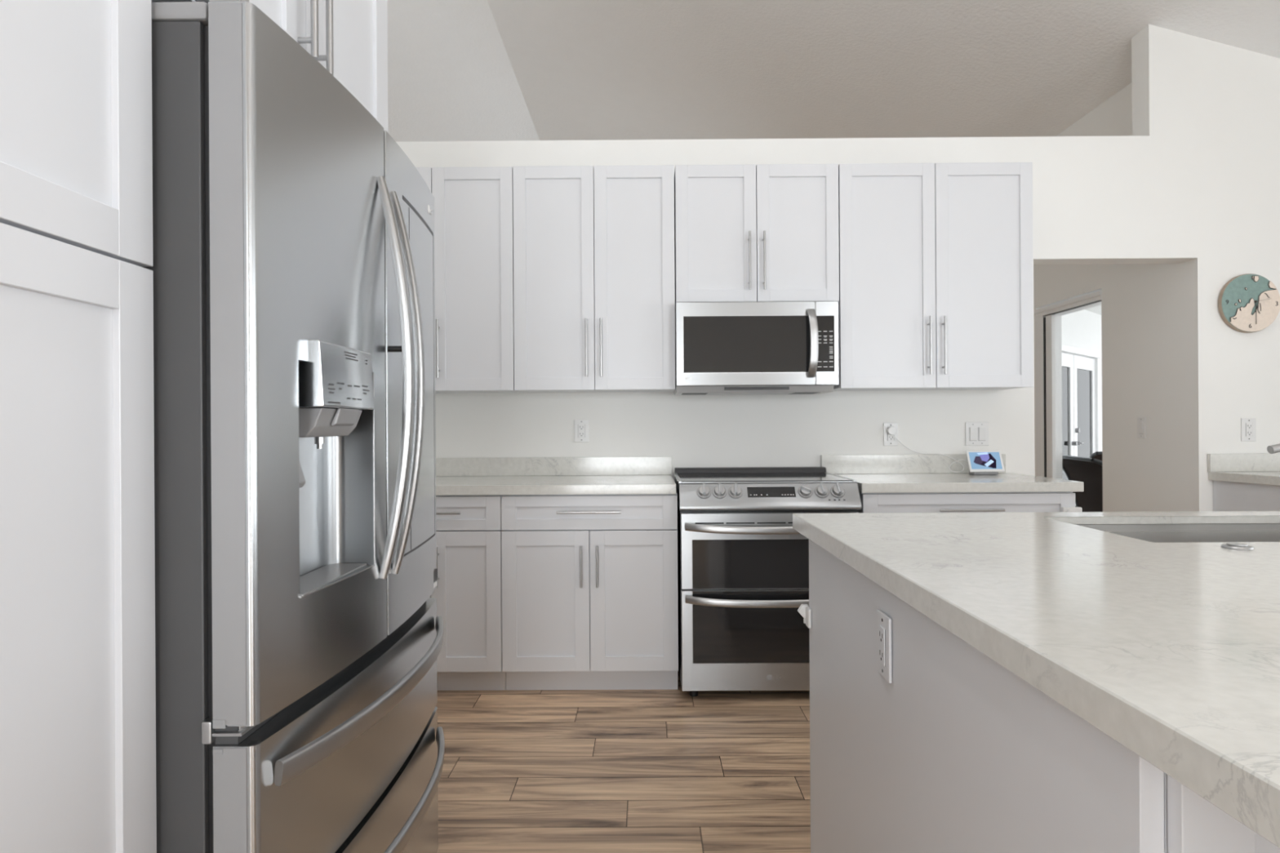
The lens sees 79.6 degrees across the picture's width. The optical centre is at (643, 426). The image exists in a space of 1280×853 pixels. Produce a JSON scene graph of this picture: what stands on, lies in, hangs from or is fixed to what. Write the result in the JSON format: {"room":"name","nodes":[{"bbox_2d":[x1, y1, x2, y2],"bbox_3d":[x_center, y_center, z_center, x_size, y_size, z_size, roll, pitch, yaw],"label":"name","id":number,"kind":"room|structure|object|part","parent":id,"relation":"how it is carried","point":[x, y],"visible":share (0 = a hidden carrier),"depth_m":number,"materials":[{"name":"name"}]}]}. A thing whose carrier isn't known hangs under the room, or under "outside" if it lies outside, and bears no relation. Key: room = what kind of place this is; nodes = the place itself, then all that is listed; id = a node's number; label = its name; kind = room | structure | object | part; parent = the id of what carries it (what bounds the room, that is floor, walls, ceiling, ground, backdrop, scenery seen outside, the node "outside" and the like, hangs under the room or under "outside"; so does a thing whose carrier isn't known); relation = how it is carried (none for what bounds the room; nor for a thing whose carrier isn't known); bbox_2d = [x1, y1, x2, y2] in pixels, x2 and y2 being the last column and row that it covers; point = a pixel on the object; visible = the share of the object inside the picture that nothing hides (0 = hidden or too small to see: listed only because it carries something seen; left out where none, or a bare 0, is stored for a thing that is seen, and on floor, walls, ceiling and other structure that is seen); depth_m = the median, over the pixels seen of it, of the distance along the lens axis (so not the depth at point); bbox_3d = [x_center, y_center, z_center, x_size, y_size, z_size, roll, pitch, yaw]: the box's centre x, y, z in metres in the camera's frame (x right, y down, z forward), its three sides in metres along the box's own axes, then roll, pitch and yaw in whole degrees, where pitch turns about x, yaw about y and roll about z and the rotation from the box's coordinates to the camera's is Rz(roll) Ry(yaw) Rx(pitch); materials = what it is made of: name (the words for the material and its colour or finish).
{"room":"kitchen","nodes":[
{"label":"kitchen","id":0,"kind":"room"},
{"bbox_2d":[151,0,387,132],"bbox_3d":[-1.037,-0.057,1.556,0.801,2.450,0.977,0,0,0],"label":"upper cabinet","id":1,"kind":"object","parent":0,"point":[348,38],"visible":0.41,"depth_m":1.79,"materials":[{"name":"white wood"}]},
{"bbox_3d":[-0.693,-0.976,1.309,0.020,0.615,0.481,0,0,0],"label":"door","id":2,"kind":"part","parent":1,"relation":"part of","materials":[{"name":"white wood"}]},
{"bbox_3d":[-0.662,-0.864,1.515,0.040,0.274,0.014,0,0,0],"label":"handle","id":3,"kind":"part","parent":1,"relation":"part of","materials":[{"name":"silver metal"}]},
{"bbox_3d":[-0.662,-0.864,1.587,0.040,0.274,0.014,0,0,0],"label":"handle","id":4,"kind":"part","parent":1,"relation":"part of","materials":[{"name":"silver metal"}]},
{"bbox_3d":[-0.690,-0.976,1.797,0.020,0.615,0.488,0,0,0],"label":"door","id":5,"kind":"part","parent":1,"relation":"part of","materials":[{"name":"white wood"}]},
{"bbox_2d":[435,668,810,852],"bbox_3d":[-0.333,1.165,2.071,9.500,0.002,14.289,0,0,0],"label":"floor","id":6,"kind":"structure","parent":0,"point":[523,771],"depth_m":2.57,"materials":[{"name":"brown wood"}]},
{"bbox_2d":[0,0,156,852],"bbox_3d":[-1.062,-0.056,0.606,0.762,2.450,0.922,0,0,0],"label":"pantry cabinet","id":7,"kind":"object","parent":6,"relation":"on","point":[77,670],"visible":1,"depth_m":0.93,"materials":[{"name":"white wood"}]},
{"bbox_3d":[-0.695,-0.752,0.607,0.020,1.062,0.916,0,0,0],"label":"door","id":8,"kind":"part","parent":7,"relation":"part of","materials":[{"name":"white wood"}]},
{"bbox_2d":[142,0,444,852],"bbox_3d":[-0.917,0.275,1.532,0.949,1.785,0.932,0,0,0],"label":"refrigerator","id":9,"kind":"object","parent":6,"relation":"on","point":[299,631],"visible":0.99,"depth_m":1.15,"materials":[{"name":"silver metal"}]},
{"bbox_3d":[-0.557,-0.087,1.298,0.089,1.009,0.459,0,0,0],"label":"door","id":10,"kind":"part","parent":9,"relation":"part of","materials":[{"name":"metal"}]},
{"bbox_3d":[-0.552,0.580,1.533,0.089,0.268,0.928,0,0,0],"label":"drawer","id":11,"kind":"part","parent":9,"relation":"part of","materials":[{"name":"metal"}]},
{"bbox_3d":[-0.525,-0.084,1.321,0.046,0.107,0.226,0,0,0],"label":"dispenser panel","id":12,"kind":"part","parent":9,"relation":"part of","materials":[{"name":"metal"}]},
{"bbox_3d":[-0.488,0.498,1.532,0.087,0.040,0.855,0,0,0],"label":"handle","id":13,"kind":"part","parent":9,"relation":"part of","materials":[{"name":"silver metal"}]},
{"bbox_3d":[-0.550,0.909,1.533,0.089,0.362,0.928,0,0,0],"label":"drawer","id":14,"kind":"part","parent":9,"relation":"part of","materials":[{"name":"metal"}]},
{"bbox_3d":[-0.480,-0.095,1.489,0.069,0.780,0.022,0,0,0],"label":"handle","id":15,"kind":"part","parent":9,"relation":"part of","materials":[{"name":"silver metal"}]},
{"bbox_3d":[-0.479,-0.089,1.559,0.070,0.776,0.022,0,0,0],"label":"handle","id":16,"kind":"part","parent":9,"relation":"part of","materials":[{"name":"silver metal"}]},
{"bbox_3d":[-0.555,-0.087,1.765,0.089,1.009,0.463,0,0,0],"label":"door","id":17,"kind":"part","parent":9,"relation":"part of","materials":[{"name":"metal"}]},
{"bbox_3d":[-0.487,0.781,1.532,0.087,0.040,0.855,0,0,0],"label":"handle","id":18,"kind":"part","parent":9,"relation":"part of","materials":[{"name":"silver metal"}]},
{"bbox_2d":[429,494,506,690],"bbox_3d":[-0.914,0.733,3.601,0.607,0.870,0.664,0,0,0],"label":"base cabinet","id":19,"kind":"object","parent":6,"relation":"on","point":[468,593],"visible":0.39,"depth_m":3.31,"materials":[{"name":"white wood"}]},
{"bbox_3d":[-0.882,0.603,3.288,0.011,0.176,0.038,0,0,0],"label":"handle","id":20,"kind":"part","parent":19,"relation":"part of","materials":[{"name":"silver metal"}]},
{"bbox_3d":[-0.917,0.371,3.289,0.274,0.011,0.038,0,0,0],"label":"handle","id":21,"kind":"part","parent":19,"relation":"part of","materials":[{"name":"silver metal"}]},
{"bbox_3d":[-0.763,0.754,3.316,0.301,0.604,0.020,0,0,0],"label":"door","id":22,"kind":"part","parent":19,"relation":"part of","materials":[{"name":"white wood"}]},
{"bbox_3d":[-0.917,0.376,3.317,0.605,0.146,0.020,0,0,0],"label":"drawer","id":23,"kind":"part","parent":19,"relation":"part of","materials":[{"name":"white wood"}]},
{"bbox_2d":[501,491,678,689],"bbox_3d":[-0.228,0.729,3.598,0.760,0.870,0.664,0,0,0],"label":"base cabinet","id":24,"kind":"object","parent":6,"relation":"on","point":[589,582],"visible":0.99,"depth_m":3.31,"materials":[{"name":"white wood"}]},
{"bbox_3d":[-0.420,0.752,3.315,0.377,0.604,0.020,0,0,0],"label":"door","id":25,"kind":"part","parent":24,"relation":"part of","materials":[{"name":"white wood"}]},
{"bbox_2d":[435,456,675,495],"bbox_3d":[-0.638,0.226,3.610,1.567,0.136,0.645,0,0,0],"label":"countertop","id":26,"kind":"structure","parent":24,"relation":"on","point":[631,474],"depth_m":3.88,"materials":[{"name":"stone"}]},
{"bbox_3d":[-0.266,0.599,3.286,0.011,0.176,0.038,0,0,0],"label":"handle","id":27,"kind":"part","parent":24,"relation":"part of","materials":[{"name":"silver metal"}]},
{"bbox_3d":[-0.232,0.366,3.285,0.274,0.011,0.038,0,0,0],"label":"handle","id":28,"kind":"part","parent":24,"relation":"part of","materials":[{"name":"silver metal"}]},
{"bbox_3d":[-0.232,0.371,3.314,0.758,0.146,0.020,0,0,0],"label":"drawer","id":29,"kind":"part","parent":24,"relation":"part of","materials":[{"name":"white wood"}]},
{"bbox_3d":[-0.197,0.598,3.285,0.011,0.176,0.038,0,0,0],"label":"handle","id":30,"kind":"part","parent":24,"relation":"part of","materials":[{"name":"silver metal"}]},
{"bbox_3d":[-0.039,0.750,3.313,0.377,0.604,0.020,0,0,0],"label":"door","id":31,"kind":"part","parent":24,"relation":"part of","materials":[{"name":"white wood"}]},
{"bbox_2d":[673,466,861,696],"bbox_3d":[0.536,0.683,3.530,0.762,0.952,0.745,0,0,0],"label":"range","id":32,"kind":"object","parent":6,"relation":"on","point":[743,566],"visible":0.88,"depth_m":3.22,"materials":[{"name":"silver metal"}]},
{"bbox_3d":[0.257,0.276,3.242,0.057,0.053,0.046,0,0,0],"label":"knob","id":33,"kind":"part","parent":32,"relation":"part of","materials":[{"name":"silver metal"}]},
{"bbox_3d":[0.323,0.276,3.242,0.057,0.053,0.046,0,0,0],"label":"knob","id":34,"kind":"part","parent":32,"relation":"part of","materials":[{"name":"silver metal"}]},
{"bbox_3d":[0.390,0.275,3.241,0.057,0.053,0.046,0,0,0],"label":"knob","id":35,"kind":"part","parent":32,"relation":"part of","materials":[{"name":"silver metal"}]},
{"bbox_3d":[0.532,0.423,3.186,0.717,0.043,0.057,0,0,0],"label":"handle","id":36,"kind":"part","parent":32,"relation":"part of","materials":[{"name":"silver metal"}]},
{"bbox_3d":[0.534,0.576,3.220,0.664,0.210,0.004,0,0,0],"label":"window trim","id":37,"kind":"part","parent":32,"relation":"part of","materials":[{"name":"black glass"}]},
{"bbox_3d":[0.536,0.898,3.235,0.748,0.422,0.030,0,0,0],"label":"door","id":38,"kind":"part","parent":32,"relation":"part of","materials":[{"name":"metal"}]},
{"bbox_3d":[0.534,0.726,3.186,0.717,0.043,0.057,0,0,0],"label":"handle","id":39,"kind":"part","parent":32,"relation":"part of","materials":[{"name":"silver metal"}]},
{"bbox_3d":[0.536,0.842,3.220,0.664,0.306,0.004,0,0,0],"label":"window trim","id":40,"kind":"part","parent":32,"relation":"part of","materials":[{"name":"black glass"}]},
{"bbox_2d":[673,472,856,507],"bbox_3d":[0.534,0.295,3.595,0.762,0.126,0.614,0,0,0],"label":"control panel","id":41,"kind":"object","parent":32,"relation":"in","point":[681,478],"depth_m":3.41,"materials":[{"name":"silver metal"}]},
{"bbox_3d":[0.534,0.522,3.235,0.748,0.319,0.030,0,0,0],"label":"door","id":42,"kind":"part","parent":32,"relation":"part of","materials":[{"name":"metal"}]},
{"bbox_3d":[0.533,0.296,3.253,0.760,0.112,0.088,0,0,0],"label":"control panel","id":43,"kind":"part","parent":32,"relation":"part of","materials":[{"name":"metal"}]},
{"bbox_3d":[0.685,0.273,3.240,0.057,0.053,0.046,0,0,0],"label":"knob","id":44,"kind":"part","parent":32,"relation":"part of","materials":[{"name":"silver metal"}]},
{"bbox_3d":[0.755,0.273,3.240,0.057,0.053,0.046,0,0,0],"label":"knob","id":45,"kind":"part","parent":32,"relation":"part of","materials":[{"name":"silver metal"}]},
{"bbox_3d":[0.822,0.273,3.239,0.057,0.053,0.046,0,0,0],"label":"knob","id":46,"kind":"part","parent":32,"relation":"part of","materials":[{"name":"silver metal"}]},
{"bbox_2d":[857,491,1075,512],"bbox_3d":[1.404,0.719,3.590,0.912,0.870,0.664,0,0,0],"label":"base cabinet","id":47,"kind":"object","parent":6,"relation":"on","point":[915,502],"visible":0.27,"depth_m":3.30,"materials":[{"name":"white wood"}]},
{"bbox_2d":[820,453,1084,493],"bbox_3d":[1.394,0.212,3.600,0.975,0.138,0.645,0,0,0],"label":"countertop","id":48,"kind":"structure","parent":47,"relation":"on","point":[873,473],"depth_m":3.63,"materials":[{"name":"stone"}]},
{"bbox_2d":[965,450,1004,475],"bbox_3d":[1.679,0.178,3.783,0.170,0.118,0.079,0,0,0],"label":"smart display","id":49,"kind":"object","parent":48,"relation":"on","point":[980,462],"visible":1,"depth_m":3.76,"materials":[{"name":"white plastic"}]},
{"bbox_2d":[973,452,996,468],"bbox_3d":[1.675,0.166,3.765,0.112,0.077,0.035,0,0,0],"label":"picture","id":50,"kind":"object","parent":49,"relation":"attached to","point":[981,460],"depth_m":3.76},
{"bbox_3d":[1.400,0.357,3.278,0.274,0.011,0.038,0,0,0],"label":"handle","id":51,"kind":"part","parent":47,"relation":"part of","materials":[{"name":"silver metal"}]},
{"bbox_2d":[1062,506,1082,511],"bbox_3d":[1.835,0.364,3.281,0.083,0.038,0.023,0,0,0],"label":"safety latch","id":52,"kind":"object","parent":47,"relation":"attached to","point":[1064,508],"visible":0.49,"depth_m":3.28,"materials":[{"name":"white plastic"}]},
{"bbox_2d":[808,539,1279,852],"bbox_3d":[1.528,0.718,1.060,2.163,0.870,2.076,0,0,0],"label":"kitchen island","id":53,"kind":"object","parent":6,"relation":"on","point":[959,753],"visible":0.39,"depth_m":1.12,"materials":[{"name":"white wood"}]},
{"bbox_2d":[797,604,811,628],"bbox_3d":[0.436,0.512,2.075,0.029,0.054,0.054,0,0,0],"label":"safety latch","id":54,"kind":"object","parent":53,"relation":"attached to","point":[804,610],"visible":1,"depth_m":2.08,"materials":[{"name":"white plastic"}]},
{"bbox_2d":[876,608,892,683],"bbox_3d":[0.445,0.405,1.422,0.009,0.118,0.074,0,0,0],"label":"wall outlet","id":55,"kind":"object","parent":53,"relation":"attached to","point":[883,621],"visible":1,"depth_m":1.41,"materials":[{"name":"white plastic"}]},
{"bbox_2d":[878,624,885,666],"bbox_3d":[0.442,0.405,1.422,0.004,0.068,0.035,0,0,0],"label":"receptacle","id":56,"kind":"object","parent":55,"relation":"attached to","point":[882,628],"depth_m":1.42,"materials":[{"name":"white plastic"}]},
{"bbox_2d":[792,511,1279,848],"bbox_3d":[1.538,0.262,1.087,2.238,0.042,2.188,0,0,0],"label":"island countertop","id":57,"kind":"structure","parent":53,"relation":"on","point":[1170,651],"depth_m":1.00,"materials":[{"name":"stone"}]},
{"bbox_2d":[1078,523,1279,542],"bbox_3d":[1.490,0.380,1.833,0.858,0.236,0.474,0,0,0],"label":"sink","id":58,"kind":"object","parent":57,"relation":"in","point":[1237,532],"visible":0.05,"depth_m":2.06,"materials":[{"name":"metal"}]},
{"bbox_2d":[1220,542,1253,550],"bbox_3d":[1.186,0.238,1.532,0.053,0.008,0.053,0,0,0],"label":"cover","id":59,"kind":"object","parent":57,"relation":"on","point":[1228,545],"visible":1,"depth_m":1.52,"materials":[{"name":"silver metal"}]},
{"bbox_2d":[1266,443,1279,453],"bbox_3d":[1.452,0.120,1.558,0.359,0.241,0.060,0,0,0],"label":"faucet","id":60,"kind":"object","parent":57,"relation":"on","point":[1275,448],"visible":1,"depth_m":1.55,"materials":[{"name":"silver metal"}]},
{"bbox_3d":[0.743,0.671,0.686,0.530,0.754,0.020,0,0,0],"label":"door","id":61,"kind":"part","parent":53,"relation":"part of","materials":[{"name":"white wood"}]},
{"bbox_2d":[1213,480,1279,511],"bbox_3d":[3.657,0.704,3.057,1.505,0.871,1.709,0,0,0],"label":"base cabinet","id":62,"kind":"object","parent":6,"relation":"on","point":[1227,495],"visible":0.22,"depth_m":3.73,"materials":[{"name":"white wood"}]},
{"bbox_2d":[1207,453,1279,485],"bbox_3d":[3.642,0.201,3.047,1.538,0.134,1.729,0,0,0],"label":"countertop","id":63,"kind":"structure","parent":62,"relation":"on","point":[1250,468],"depth_m":3.89,"materials":[{"name":"stone"}]},
{"bbox_2d":[386,0,1279,142],"bbox_3d":[-0.304,-2.309,2.051,9.800,1.643,14.300,0,0,0],"label":"ceiling","id":64,"kind":"structure","parent":0,"point":[459,70],"depth_m":5.33,"materials":[{"name":"white paint"}]},
{"bbox_2d":[395,24,1279,511],"bbox_3d":[1.491,-0.456,3.993,6.050,3.239,0.140,0,0,0],"label":"wall","id":65,"kind":"structure","parent":0,"point":[1195,184],"depth_m":3.92,"materials":[{"name":"paint"}]},
{"bbox_2d":[415,166,522,393],"bbox_3d":[-0.991,-0.694,3.754,0.760,1.052,0.359,0,0,0],"label":"upper cabinet","id":66,"kind":"object","parent":65,"relation":"attached to","point":[473,206],"visible":0.52,"depth_m":3.62,"materials":[{"name":"white wood"}]},
{"bbox_3d":[-1.183,-0.693,3.623,0.376,1.052,0.020,0,0,0],"label":"door","id":67,"kind":"part","parent":66,"relation":"part of","materials":[{"name":"white wood"}]},
{"bbox_3d":[-0.960,-0.364,3.594,0.011,0.272,0.038,0,0,0],"label":"handle","id":68,"kind":"part","parent":66,"relation":"part of","materials":[{"name":"silver metal"}]},
{"bbox_2d":[435,456,671,476],"bbox_3d":[-0.636,0.205,3.922,1.567,0.094,0.021,0,0,0],"label":"backsplash","id":69,"kind":"structure","parent":65,"relation":"attached to","point":[631,465],"depth_m":3.91,"materials":[{"name":"stone"}]},
{"bbox_2d":[574,419,588,442],"bbox_3d":[-0.315,0.022,3.927,0.074,0.118,0.009,0,0,0],"label":"wall outlet","id":70,"kind":"object","parent":65,"relation":"attached to","point":[581,426],"visible":1,"depth_m":3.92,"materials":[{"name":"white plastic"}]},
{"bbox_2d":[577,424,585,437],"bbox_3d":[-0.315,0.022,3.924,0.035,0.068,0.004,0,0,0],"label":"receptacle","id":71,"kind":"object","parent":70,"relation":"attached to","point":[581,428],"depth_m":3.92,"materials":[{"name":"white plastic"}]},
{"bbox_2d":[512,164,675,392],"bbox_3d":[-0.230,-0.700,3.751,0.759,1.054,0.359,0,0,0],"label":"upper cabinet","id":72,"kind":"object","parent":65,"relation":"attached to","point":[594,276],"visible":1,"depth_m":3.62,"materials":[{"name":"white wood"}]},
{"bbox_3d":[-0.420,-0.698,3.619,0.377,1.054,0.020,0,0,0],"label":"door","id":73,"kind":"part","parent":72,"relation":"part of","materials":[{"name":"white wood"}]},
{"bbox_3d":[-0.265,-0.368,3.591,0.011,0.272,0.038,0,0,0],"label":"handle","id":74,"kind":"part","parent":72,"relation":"part of","materials":[{"name":"silver metal"}]},
{"bbox_3d":[-0.197,-0.369,3.590,0.011,0.272,0.038,0,0,0],"label":"handle","id":75,"kind":"part","parent":72,"relation":"part of","materials":[{"name":"silver metal"}]},
{"bbox_3d":[-0.040,-0.701,3.618,0.376,1.054,0.020,0,0,0],"label":"door","id":76,"kind":"part","parent":72,"relation":"part of","materials":[{"name":"white wood"}]},
{"bbox_2d":[674,301,839,395],"bbox_3d":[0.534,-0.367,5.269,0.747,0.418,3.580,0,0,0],"label":"microwave","id":77,"kind":"object","parent":65,"relation":"attached to","point":[771,348],"visible":0.99,"depth_m":3.53,"materials":[{"name":"grey metal"}]},
{"bbox_3d":[0.485,-0.378,3.529,0.604,0.266,0.005,0,0,0],"label":"window trim","id":78,"kind":"part","parent":77,"relation":"part of","materials":[{"name":"black glass"}]},
{"bbox_3d":[0.772,-0.382,3.500,0.043,0.313,0.046,0,0,0],"label":"handle","id":79,"kind":"part","parent":77,"relation":"part of","materials":[{"name":"silver metal"}]},
{"bbox_3d":[0.845,-0.384,3.541,0.106,0.385,0.030,0,0,0],"label":"control panel","id":80,"kind":"part","parent":77,"relation":"part of","materials":[{"name":"metal"}]},
{"bbox_2d":[674,164,839,305],"bbox_3d":[0.536,-0.909,3.747,0.766,0.644,0.359,0,0,0],"label":"upper cabinet","id":81,"kind":"object","parent":65,"relation":"attached to","point":[748,233],"visible":0.96,"depth_m":3.61,"materials":[{"name":"white wood"}]},
{"bbox_3d":[0.343,-0.908,3.616,0.378,0.644,0.020,0,0,0],"label":"door","id":82,"kind":"part","parent":81,"relation":"part of","materials":[{"name":"white wood"}]},
{"bbox_3d":[0.497,-0.774,3.587,0.011,0.272,0.038,0,0,0],"label":"handle","id":83,"kind":"part","parent":81,"relation":"part of","materials":[{"name":"silver metal"}]},
{"bbox_3d":[0.566,-0.774,3.587,0.011,0.272,0.038,0,0,0],"label":"handle","id":84,"kind":"part","parent":81,"relation":"part of","materials":[{"name":"silver metal"}]},
{"bbox_3d":[0.727,-0.910,3.614,0.382,0.644,0.020,0,0,0],"label":"door","id":85,"kind":"part","parent":81,"relation":"part of","materials":[{"name":"white wood"}]},
{"bbox_2d":[883,422,897,445],"bbox_3d":[1.264,0.039,3.919,0.074,0.118,0.009,0,0,0],"label":"wall outlet","id":86,"kind":"object","parent":65,"relation":"attached to","point":[888,440],"visible":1,"depth_m":3.92,"materials":[{"name":"white plastic"}]},
{"bbox_2d":[887,427,894,440],"bbox_3d":[1.264,0.039,3.917,0.035,0.068,0.004,0,0,0],"label":"receptacle","id":87,"kind":"object","parent":86,"relation":"attached to","point":[890,437],"depth_m":3.91,"materials":[{"name":"white plastic"}]},
{"bbox_2d":[820,453,1005,474],"bbox_3d":[1.375,0.191,3.912,0.934,0.096,0.021,0,0,0],"label":"backsplash","id":88,"kind":"structure","parent":65,"relation":"attached to","point":[833,464],"depth_m":3.90,"materials":[{"name":"stone"}]},
{"bbox_2d":[833,162,1033,391],"bbox_3d":[1.377,-0.709,3.743,0.905,1.054,0.359,0,0,0],"label":"upper cabinet","id":89,"kind":"object","parent":65,"relation":"attached to","point":[936,275],"visible":1,"depth_m":3.61,"materials":[{"name":"white wood"}]},
{"bbox_3d":[1.148,-0.708,3.612,0.446,1.054,0.020,0,0,0],"label":"door","id":90,"kind":"part","parent":89,"relation":"part of","materials":[{"name":"white wood"}]},
{"bbox_3d":[1.338,-0.378,3.583,0.011,0.272,0.038,0,0,0],"label":"handle","id":91,"kind":"part","parent":89,"relation":"part of","materials":[{"name":"silver metal"}]},
{"bbox_3d":[1.406,-0.379,3.583,0.011,0.272,0.038,0,0,0],"label":"handle","id":92,"kind":"part","parent":89,"relation":"part of","materials":[{"name":"silver metal"}]},
{"bbox_3d":[1.601,-0.711,3.610,0.453,1.054,0.020,0,0,0],"label":"door","id":93,"kind":"part","parent":89,"relation":"part of","materials":[{"name":"white wood"}]},
{"bbox_2d":[965,422,989,445],"bbox_3d":[1.705,0.038,3.915,0.120,0.120,0.012,0,0,0],"label":"wall switch","id":94,"kind":"object","parent":65,"relation":"attached to","point":[977,433],"visible":1,"depth_m":3.92,"materials":[{"name":"white plastic"}]},
{"bbox_2d":[1207,453,1279,471],"bbox_3d":[3.646,0.180,3.901,1.538,0.092,0.021,0,0,0],"label":"backsplash","id":95,"kind":"structure","parent":65,"relation":"attached to","point":[1250,462],"depth_m":3.89,"materials":[{"name":"stone"}]},
{"bbox_2d":[1240,417,1256,441],"bbox_3d":[3.085,0.016,3.910,0.074,0.118,0.009,0,0,0],"label":"wall outlet","id":96,"kind":"object","parent":65,"relation":"attached to","point":[1248,425],"visible":1,"depth_m":3.91,"materials":[{"name":"white plastic"}]},
{"bbox_2d":[1245,422,1252,436],"bbox_3d":[3.085,0.016,3.908,0.035,0.068,0.004,0,0,0],"label":"receptacle","id":97,"kind":"object","parent":96,"relation":"attached to","point":[1248,425],"depth_m":3.91,"materials":[{"name":"white plastic"}]},
{"bbox_2d":[1217,273,1279,333],"bbox_3d":[3.077,-0.626,3.893,0.298,0.298,0.041,0,0,0],"label":"wall clock","id":98,"kind":"object","parent":65,"relation":"attached to","point":[1249,303],"visible":1,"depth_m":3.89,"materials":[{"name":"multicoloured wood"}]},
{"bbox_2d":[887,426,968,472],"bbox_3d":[1.444,0.114,3.879,0.407,0.232,0.053,0,0,11],"label":"power cord","id":99,"kind":"object","parent":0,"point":[891,430],"visible":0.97,"depth_m":3.89,"materials":[{"name":"white plastic"}]},
{"bbox_2d":[1061,309,1102,451],"bbox_3d":[5.436,-0.171,9.679,6.900,2.640,0.120,0,0,-45],"label":"wall","id":100,"kind":"structure","parent":0,"point":[1082,329],"depth_m":9.84,"materials":[{"name":"white paint"}]},
{"bbox_2d":[1062,344,1101,505],"bbox_3d":[5.345,0.089,9.559,2.000,2.120,0.161,0,0,-45],"label":"door","id":101,"kind":"structure","parent":100,"relation":"in","point":[1080,367],"depth_m":9.75,"materials":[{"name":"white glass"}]},
{"bbox_3d":[5.021,0.082,9.239,0.660,1.630,0.004,0,0,-45],"label":"pane","id":102,"kind":"part","parent":101,"relation":"part of","materials":[{"name":"clear glass"}]},
{"bbox_3d":[5.327,0.210,9.478,0.052,0.052,0.050,0,0,-45],"label":"lever handle","id":103,"kind":"part","parent":101,"relation":"part of","materials":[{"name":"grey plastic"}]},
{"bbox_3d":[5.459,0.127,9.601,0.141,0.216,0.061,0,0,-45],"label":"lever handle","id":104,"kind":"part","parent":101,"relation":"part of","materials":[{"name":"grey plastic"}]},
{"bbox_3d":[5.668,0.077,9.879,0.660,1.630,0.004,0,0,-45],"label":"pane","id":105,"kind":"part","parent":101,"relation":"part of","materials":[{"name":"clear glass"}]},
{"bbox_2d":[1084,305,1101,315],"bbox_3d":[5.305,-1.540,8.265,4.650,0.100,8.420,0,0,0],"label":"ceiling","id":106,"kind":"structure","parent":0,"point":[1097,309],"depth_m":9.82,"materials":[{"name":"white paint"}]},
{"bbox_2d":[1033,83,1180,511],"bbox_3d":[2.909,-0.417,6.621,0.130,3.144,5.130,0,0,0],"label":"wall","id":107,"kind":"structure","parent":0,"point":[1140,302],"depth_m":4.46,"materials":[{"name":"paint"}]},
{"bbox_2d":[1033,290,1101,479],"bbox_3d":[2.900,0.152,5.166,0.142,1.985,0.840,0,0,0],"label":"door frame","id":108,"kind":"structure","parent":107,"relation":"in","point":[1048,319],"depth_m":5.43,"materials":[{"name":"white wood"}]},
{"bbox_2d":[1137,417,1146,438],"bbox_3d":[2.830,0.007,4.362,0.012,0.120,0.074,0,0,0],"label":"wall switch","id":109,"kind":"object","parent":107,"relation":"attached to","point":[1141,421],"visible":1,"depth_m":4.35,"materials":[{"name":"white plastic"}]},
{"bbox_3d":[7.526,1.186,9.014,9.050,0.100,9.900,0,0,0],"label":"floor","id":110,"kind":"structure","parent":0,"visible":0},
{"bbox_2d":[1062,455,1102,511],"bbox_3d":[3.454,0.683,5.508,0.842,0.959,0.654,0,0,0],"label":"armchair","id":111,"kind":"object","parent":110,"relation":"on","point":[1088,471],"visible":0.22,"depth_m":5.55,"materials":[{"name":"black"}]},
{"bbox_3d":[3.449,0.494,5.798,0.785,0.561,0.028,0,0,0],"label":"frame","id":112,"kind":"part","parent":111,"relation":"part of","materials":[{"name":"black plastic"}]},
{"bbox_3d":[3.050,0.224,5.510,0.041,0.035,0.582,0,0,0],"label":"rail","id":113,"kind":"part","parent":111,"relation":"part of","materials":[{"name":"black plastic"}]},
{"bbox_3d":[3.446,0.494,5.218,0.785,0.561,0.028,0,0,0],"label":"frame","id":114,"kind":"part","parent":111,"relation":"part of","materials":[{"name":"black plastic"}]},
{"bbox_2d":[1075,451,1102,506],"bbox_3d":[4.117,0.679,6.853,0.654,0.959,0.842,0,0,0],"label":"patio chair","id":115,"kind":"object","parent":110,"relation":"on","point":[1098,455],"visible":0.05,"depth_m":6.52,"materials":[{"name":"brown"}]},
{"bbox_3d":[3.826,0.492,6.850,0.028,0.561,0.785,0,0,0],"label":"frame","id":116,"kind":"part","parent":115,"relation":"part of","materials":[{"name":"black plastic"}]},
{"bbox_3d":[4.115,0.474,6.602,0.548,0.509,0.284,0,0,0],"label":"backrest","id":117,"kind":"part","parent":115,"relation":"part of","materials":[{"name":"brown"}]}
]}

